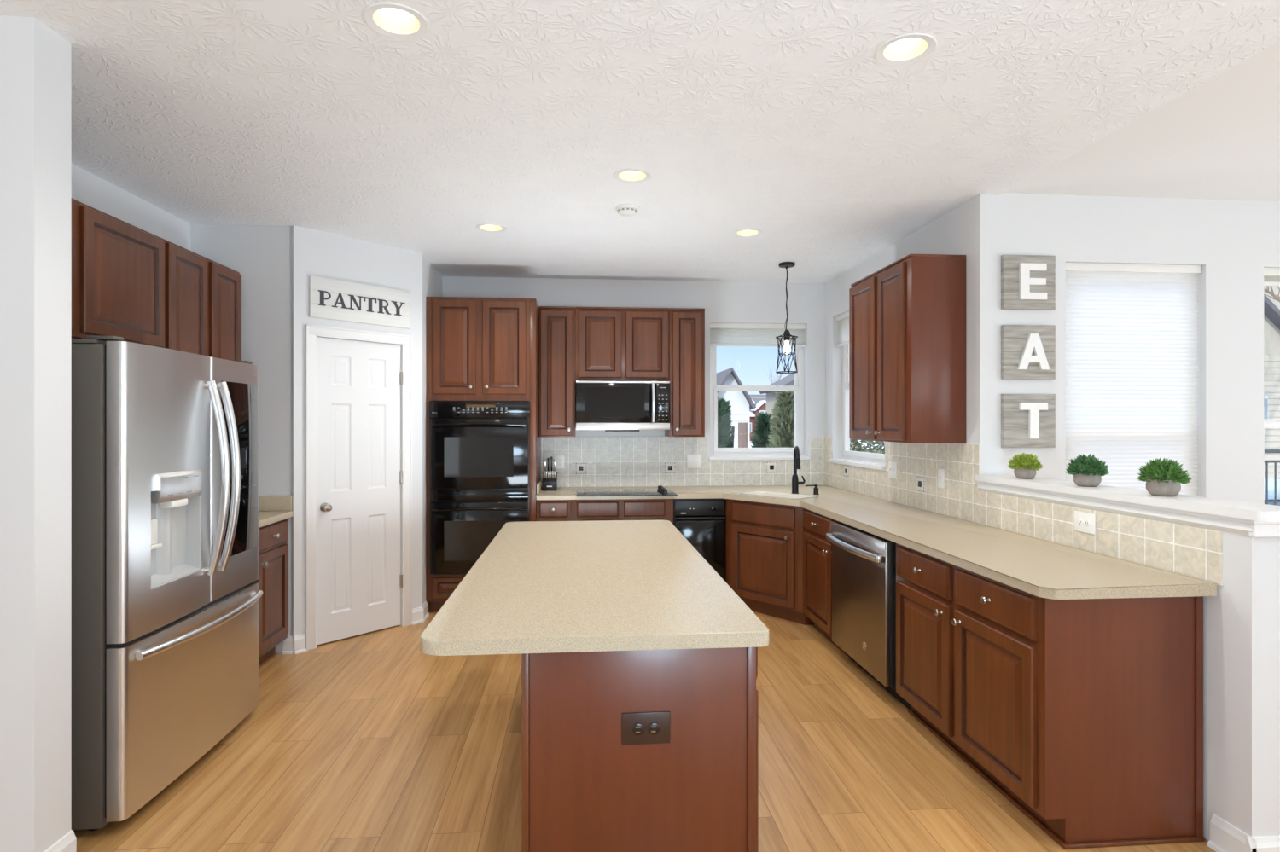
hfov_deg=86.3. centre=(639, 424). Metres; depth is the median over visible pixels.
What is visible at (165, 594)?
refrigerator
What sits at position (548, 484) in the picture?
knife block
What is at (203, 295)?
upper cabinet
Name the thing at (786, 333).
socket
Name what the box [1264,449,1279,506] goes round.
deck railing
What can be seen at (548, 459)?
kitchen knife
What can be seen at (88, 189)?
wall
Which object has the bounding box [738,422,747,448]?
door
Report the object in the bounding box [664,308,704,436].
upper cabinet
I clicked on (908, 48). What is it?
recessed light
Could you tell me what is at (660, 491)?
cooktop
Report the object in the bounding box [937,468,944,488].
light switch
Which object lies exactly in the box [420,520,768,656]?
island countertop
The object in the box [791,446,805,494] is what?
kitchen faucet
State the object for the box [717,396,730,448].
evergreen tree
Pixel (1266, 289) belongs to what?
bare tree
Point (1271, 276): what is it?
window shade
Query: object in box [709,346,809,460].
window
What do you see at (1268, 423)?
window
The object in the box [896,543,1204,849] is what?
base cabinet
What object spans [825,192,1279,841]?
wall
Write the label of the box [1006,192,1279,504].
wall
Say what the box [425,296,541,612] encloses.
tall cabinet
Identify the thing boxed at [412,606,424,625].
baseboard
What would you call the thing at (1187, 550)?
tile backsplash
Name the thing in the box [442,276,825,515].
wall
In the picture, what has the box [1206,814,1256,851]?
baseboard
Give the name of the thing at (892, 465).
light switch
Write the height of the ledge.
0.090 m
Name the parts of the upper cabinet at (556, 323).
moulding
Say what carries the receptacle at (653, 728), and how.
attached to the kitchen island
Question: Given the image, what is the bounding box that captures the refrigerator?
[71,335,262,831]
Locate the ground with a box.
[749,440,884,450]
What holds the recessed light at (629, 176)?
in the ceiling
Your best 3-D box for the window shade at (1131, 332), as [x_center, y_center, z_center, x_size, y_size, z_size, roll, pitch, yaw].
[2.800,-0.090,3.900,0.842,1.640,0.044,0,0,-5]
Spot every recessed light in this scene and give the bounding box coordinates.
[362,1,430,40]
[475,223,506,232]
[612,168,651,183]
[732,228,762,237]
[874,32,937,65]
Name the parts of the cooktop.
glass, control knob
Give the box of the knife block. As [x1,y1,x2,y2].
[542,471,557,490]
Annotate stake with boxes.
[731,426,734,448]
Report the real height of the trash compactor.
0.870 m
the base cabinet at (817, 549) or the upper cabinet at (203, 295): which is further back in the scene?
the base cabinet at (817, 549)
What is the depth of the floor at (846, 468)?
5.66 m
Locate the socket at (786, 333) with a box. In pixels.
[783,330,790,341]
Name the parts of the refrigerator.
door, display panel, freezer drawer, door handle, door handle, door, glass panel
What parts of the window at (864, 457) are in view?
sash, sill, sash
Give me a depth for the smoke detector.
3.96 m
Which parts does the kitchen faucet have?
lever handle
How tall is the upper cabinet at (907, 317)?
1.079 m
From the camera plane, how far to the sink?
5.44 m
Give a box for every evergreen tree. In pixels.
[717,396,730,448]
[724,400,734,448]
[750,412,772,448]
[766,391,794,448]
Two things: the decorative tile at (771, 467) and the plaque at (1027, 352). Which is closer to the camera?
the plaque at (1027, 352)
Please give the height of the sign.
0.267 m
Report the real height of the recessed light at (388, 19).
0.050 m
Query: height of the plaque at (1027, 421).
0.299 m
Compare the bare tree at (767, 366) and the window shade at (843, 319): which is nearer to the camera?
the window shade at (843, 319)
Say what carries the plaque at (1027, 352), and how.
attached to the wall at (1233, 241)
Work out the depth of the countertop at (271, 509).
4.35 m
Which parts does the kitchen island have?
corner moulding, frame, drawer, door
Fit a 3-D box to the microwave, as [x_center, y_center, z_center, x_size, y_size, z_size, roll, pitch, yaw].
[-0.151,-0.145,5.771,0.774,0.414,0.444,0,0,-5]
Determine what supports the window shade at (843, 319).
attached to the wall at (1242, 623)
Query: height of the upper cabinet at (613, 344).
0.613 m
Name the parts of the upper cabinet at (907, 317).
door, door, moulding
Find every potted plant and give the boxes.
[1006,452,1043,479]
[1065,453,1109,487]
[1136,458,1191,496]
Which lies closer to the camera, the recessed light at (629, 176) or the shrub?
the recessed light at (629, 176)
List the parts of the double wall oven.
panel, control panel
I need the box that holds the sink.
[740,491,815,499]
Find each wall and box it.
[0,15,71,851]
[71,162,190,250]
[190,223,290,653]
[290,226,422,639]
[422,256,442,612]
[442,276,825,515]
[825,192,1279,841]
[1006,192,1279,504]
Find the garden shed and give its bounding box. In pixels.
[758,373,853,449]
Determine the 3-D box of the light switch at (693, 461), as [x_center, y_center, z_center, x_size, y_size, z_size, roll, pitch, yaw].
[0.477,0.332,6.047,0.118,0.118,0.015,0,0,-5]
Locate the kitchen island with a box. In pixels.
[521,646,758,851]
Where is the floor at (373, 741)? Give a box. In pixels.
[72,610,1215,851]
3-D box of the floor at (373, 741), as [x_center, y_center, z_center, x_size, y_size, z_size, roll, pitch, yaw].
[0.587,1.530,1.054,10.150,0.120,10.400,0,0,-5]
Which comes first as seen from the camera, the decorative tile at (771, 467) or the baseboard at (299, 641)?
the baseboard at (299, 641)
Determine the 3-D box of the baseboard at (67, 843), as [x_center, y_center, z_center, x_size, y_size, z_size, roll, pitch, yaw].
[-1.882,1.415,2.196,0.028,0.110,0.180,0,0,-5]
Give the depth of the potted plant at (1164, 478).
2.63 m
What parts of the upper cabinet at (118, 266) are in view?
door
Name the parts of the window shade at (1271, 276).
head rail, rail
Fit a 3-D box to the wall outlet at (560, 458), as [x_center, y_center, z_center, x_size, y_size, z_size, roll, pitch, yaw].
[-0.694,0.330,5.949,0.072,0.118,0.009,0,0,-5]
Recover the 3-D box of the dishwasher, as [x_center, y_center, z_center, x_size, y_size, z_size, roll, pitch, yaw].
[1.507,1.036,3.917,0.684,0.868,0.821,0,0,-5]
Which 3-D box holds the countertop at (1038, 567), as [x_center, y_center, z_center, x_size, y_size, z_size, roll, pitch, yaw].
[0.563,0.534,4.143,2.539,0.119,3.821,0,0,-5]
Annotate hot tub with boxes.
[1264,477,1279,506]
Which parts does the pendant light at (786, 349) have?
cord, bulb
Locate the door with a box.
[305,324,412,651]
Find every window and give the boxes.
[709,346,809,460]
[829,344,885,470]
[1263,418,1279,504]
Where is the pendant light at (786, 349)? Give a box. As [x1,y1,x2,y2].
[775,261,797,373]
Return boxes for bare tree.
[766,366,784,383]
[1263,285,1279,302]
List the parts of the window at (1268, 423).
sash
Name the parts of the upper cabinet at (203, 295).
door, door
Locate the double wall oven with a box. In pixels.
[429,401,529,575]
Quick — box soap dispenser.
[805,484,819,494]
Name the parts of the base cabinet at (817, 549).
door, drawer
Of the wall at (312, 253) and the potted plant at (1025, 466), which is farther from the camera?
the wall at (312, 253)
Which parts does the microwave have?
door, door handle, keypad panel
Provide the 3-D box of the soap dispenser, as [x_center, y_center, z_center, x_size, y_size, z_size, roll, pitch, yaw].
[1.353,0.517,5.371,0.110,0.078,0.044,0,0,-5]
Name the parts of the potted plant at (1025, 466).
pot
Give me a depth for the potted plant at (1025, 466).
3.46 m
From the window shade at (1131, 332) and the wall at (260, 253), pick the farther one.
the wall at (260, 253)
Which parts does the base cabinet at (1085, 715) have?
knob, door, drawer, knob, knob, knob, door, drawer, shoe moulding, panel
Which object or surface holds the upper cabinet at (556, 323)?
attached to the wall at (723, 302)
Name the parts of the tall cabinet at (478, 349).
drawer, door, door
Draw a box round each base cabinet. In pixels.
[257,518,288,666]
[536,500,570,521]
[570,499,673,524]
[724,499,813,625]
[802,508,848,656]
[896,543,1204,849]
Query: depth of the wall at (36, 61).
2.13 m
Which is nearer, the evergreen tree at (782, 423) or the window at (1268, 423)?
the window at (1268, 423)
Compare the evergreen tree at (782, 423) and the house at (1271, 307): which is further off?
the house at (1271, 307)
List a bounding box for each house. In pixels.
[716,367,756,448]
[749,395,766,441]
[1263,285,1279,479]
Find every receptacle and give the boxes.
[632,723,644,735]
[647,722,659,735]
[1077,518,1082,525]
[1084,519,1089,526]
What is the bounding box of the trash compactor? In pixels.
[673,498,725,581]
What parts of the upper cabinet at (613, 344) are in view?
door, moulding, door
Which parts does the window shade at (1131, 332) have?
head rail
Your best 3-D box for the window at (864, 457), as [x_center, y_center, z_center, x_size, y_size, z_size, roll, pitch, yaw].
[1.788,-0.303,5.479,0.165,1.280,1.055,0,0,-5]
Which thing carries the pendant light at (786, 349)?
hanging from the ceiling
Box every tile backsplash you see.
[541,436,825,487]
[825,436,1222,585]
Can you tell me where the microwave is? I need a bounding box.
[576,381,669,431]
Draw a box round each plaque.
[1000,255,1055,310]
[1000,325,1055,379]
[1000,394,1055,448]
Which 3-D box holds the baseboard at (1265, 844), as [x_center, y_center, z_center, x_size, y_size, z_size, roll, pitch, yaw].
[2.075,1.415,2.239,0.160,0.110,0.028,0,0,-5]
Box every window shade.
[709,322,805,347]
[835,311,849,347]
[1065,262,1201,496]
[1263,267,1279,286]
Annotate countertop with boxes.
[258,495,293,528]
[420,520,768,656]
[535,478,1216,599]
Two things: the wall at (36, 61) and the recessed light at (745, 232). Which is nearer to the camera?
the wall at (36, 61)
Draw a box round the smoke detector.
[615,203,639,216]
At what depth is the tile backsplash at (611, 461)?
6.03 m
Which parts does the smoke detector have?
plate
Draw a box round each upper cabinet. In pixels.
[71,198,164,348]
[162,238,241,360]
[539,306,575,437]
[575,306,669,383]
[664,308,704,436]
[849,253,965,443]
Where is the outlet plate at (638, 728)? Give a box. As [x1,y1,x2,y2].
[622,711,670,745]
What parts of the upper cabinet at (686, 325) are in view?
moulding, door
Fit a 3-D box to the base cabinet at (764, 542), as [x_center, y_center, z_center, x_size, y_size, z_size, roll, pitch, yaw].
[1.201,1.034,5.524,1.027,0.872,1.170,0,0,-5]
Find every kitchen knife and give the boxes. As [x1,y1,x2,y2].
[546,458,549,471]
[550,456,552,471]
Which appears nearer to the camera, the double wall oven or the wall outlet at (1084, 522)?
the wall outlet at (1084, 522)
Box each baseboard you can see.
[44,830,76,851]
[281,634,306,654]
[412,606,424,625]
[422,600,429,621]
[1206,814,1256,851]
[1245,835,1279,851]
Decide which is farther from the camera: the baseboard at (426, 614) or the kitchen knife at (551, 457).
the kitchen knife at (551, 457)
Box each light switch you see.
[686,454,700,468]
[888,461,896,479]
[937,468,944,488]
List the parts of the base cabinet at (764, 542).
door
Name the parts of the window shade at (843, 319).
head rail, rail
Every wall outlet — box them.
[556,454,564,468]
[1074,511,1095,535]
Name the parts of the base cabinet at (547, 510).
drawer, door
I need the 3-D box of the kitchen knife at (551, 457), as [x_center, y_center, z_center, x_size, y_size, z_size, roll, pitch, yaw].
[-0.745,0.344,5.751,0.019,0.139,0.054,0,0,-5]
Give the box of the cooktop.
[576,485,677,496]
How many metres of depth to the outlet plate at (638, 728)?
1.80 m
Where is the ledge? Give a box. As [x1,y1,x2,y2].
[974,474,1279,537]
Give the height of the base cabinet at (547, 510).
0.872 m
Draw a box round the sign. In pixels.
[308,275,410,328]
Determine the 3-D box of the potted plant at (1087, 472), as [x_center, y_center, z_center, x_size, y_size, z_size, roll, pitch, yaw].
[2.005,0.205,3.062,0.175,0.149,0.173,0,0,-5]
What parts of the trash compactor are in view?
control panel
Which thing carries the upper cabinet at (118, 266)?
attached to the wall at (88, 189)
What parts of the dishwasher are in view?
towel bar handle, pocket panel, door, gap trim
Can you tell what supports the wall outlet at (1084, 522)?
attached to the tile backsplash at (1187, 550)
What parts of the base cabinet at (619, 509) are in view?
door, door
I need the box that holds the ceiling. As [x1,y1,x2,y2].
[0,0,1279,283]
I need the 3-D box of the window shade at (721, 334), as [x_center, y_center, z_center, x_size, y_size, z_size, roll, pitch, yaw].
[1.061,-0.801,6.159,0.879,0.205,0.044,0,0,-5]
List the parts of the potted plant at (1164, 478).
pot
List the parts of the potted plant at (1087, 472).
pot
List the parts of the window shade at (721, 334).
head rail, rail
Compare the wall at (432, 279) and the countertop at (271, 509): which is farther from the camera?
the wall at (432, 279)
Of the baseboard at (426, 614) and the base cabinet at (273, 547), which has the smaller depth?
the base cabinet at (273, 547)
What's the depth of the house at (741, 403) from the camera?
16.25 m
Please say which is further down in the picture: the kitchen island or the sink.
the kitchen island
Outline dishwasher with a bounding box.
[826,521,910,709]
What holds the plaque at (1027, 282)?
attached to the wall at (1233, 241)
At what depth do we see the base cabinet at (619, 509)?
5.41 m
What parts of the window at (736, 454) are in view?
sash, sash, sill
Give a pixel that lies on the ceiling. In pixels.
(782, 119)
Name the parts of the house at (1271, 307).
pane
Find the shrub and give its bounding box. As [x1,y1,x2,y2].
[849,438,884,453]

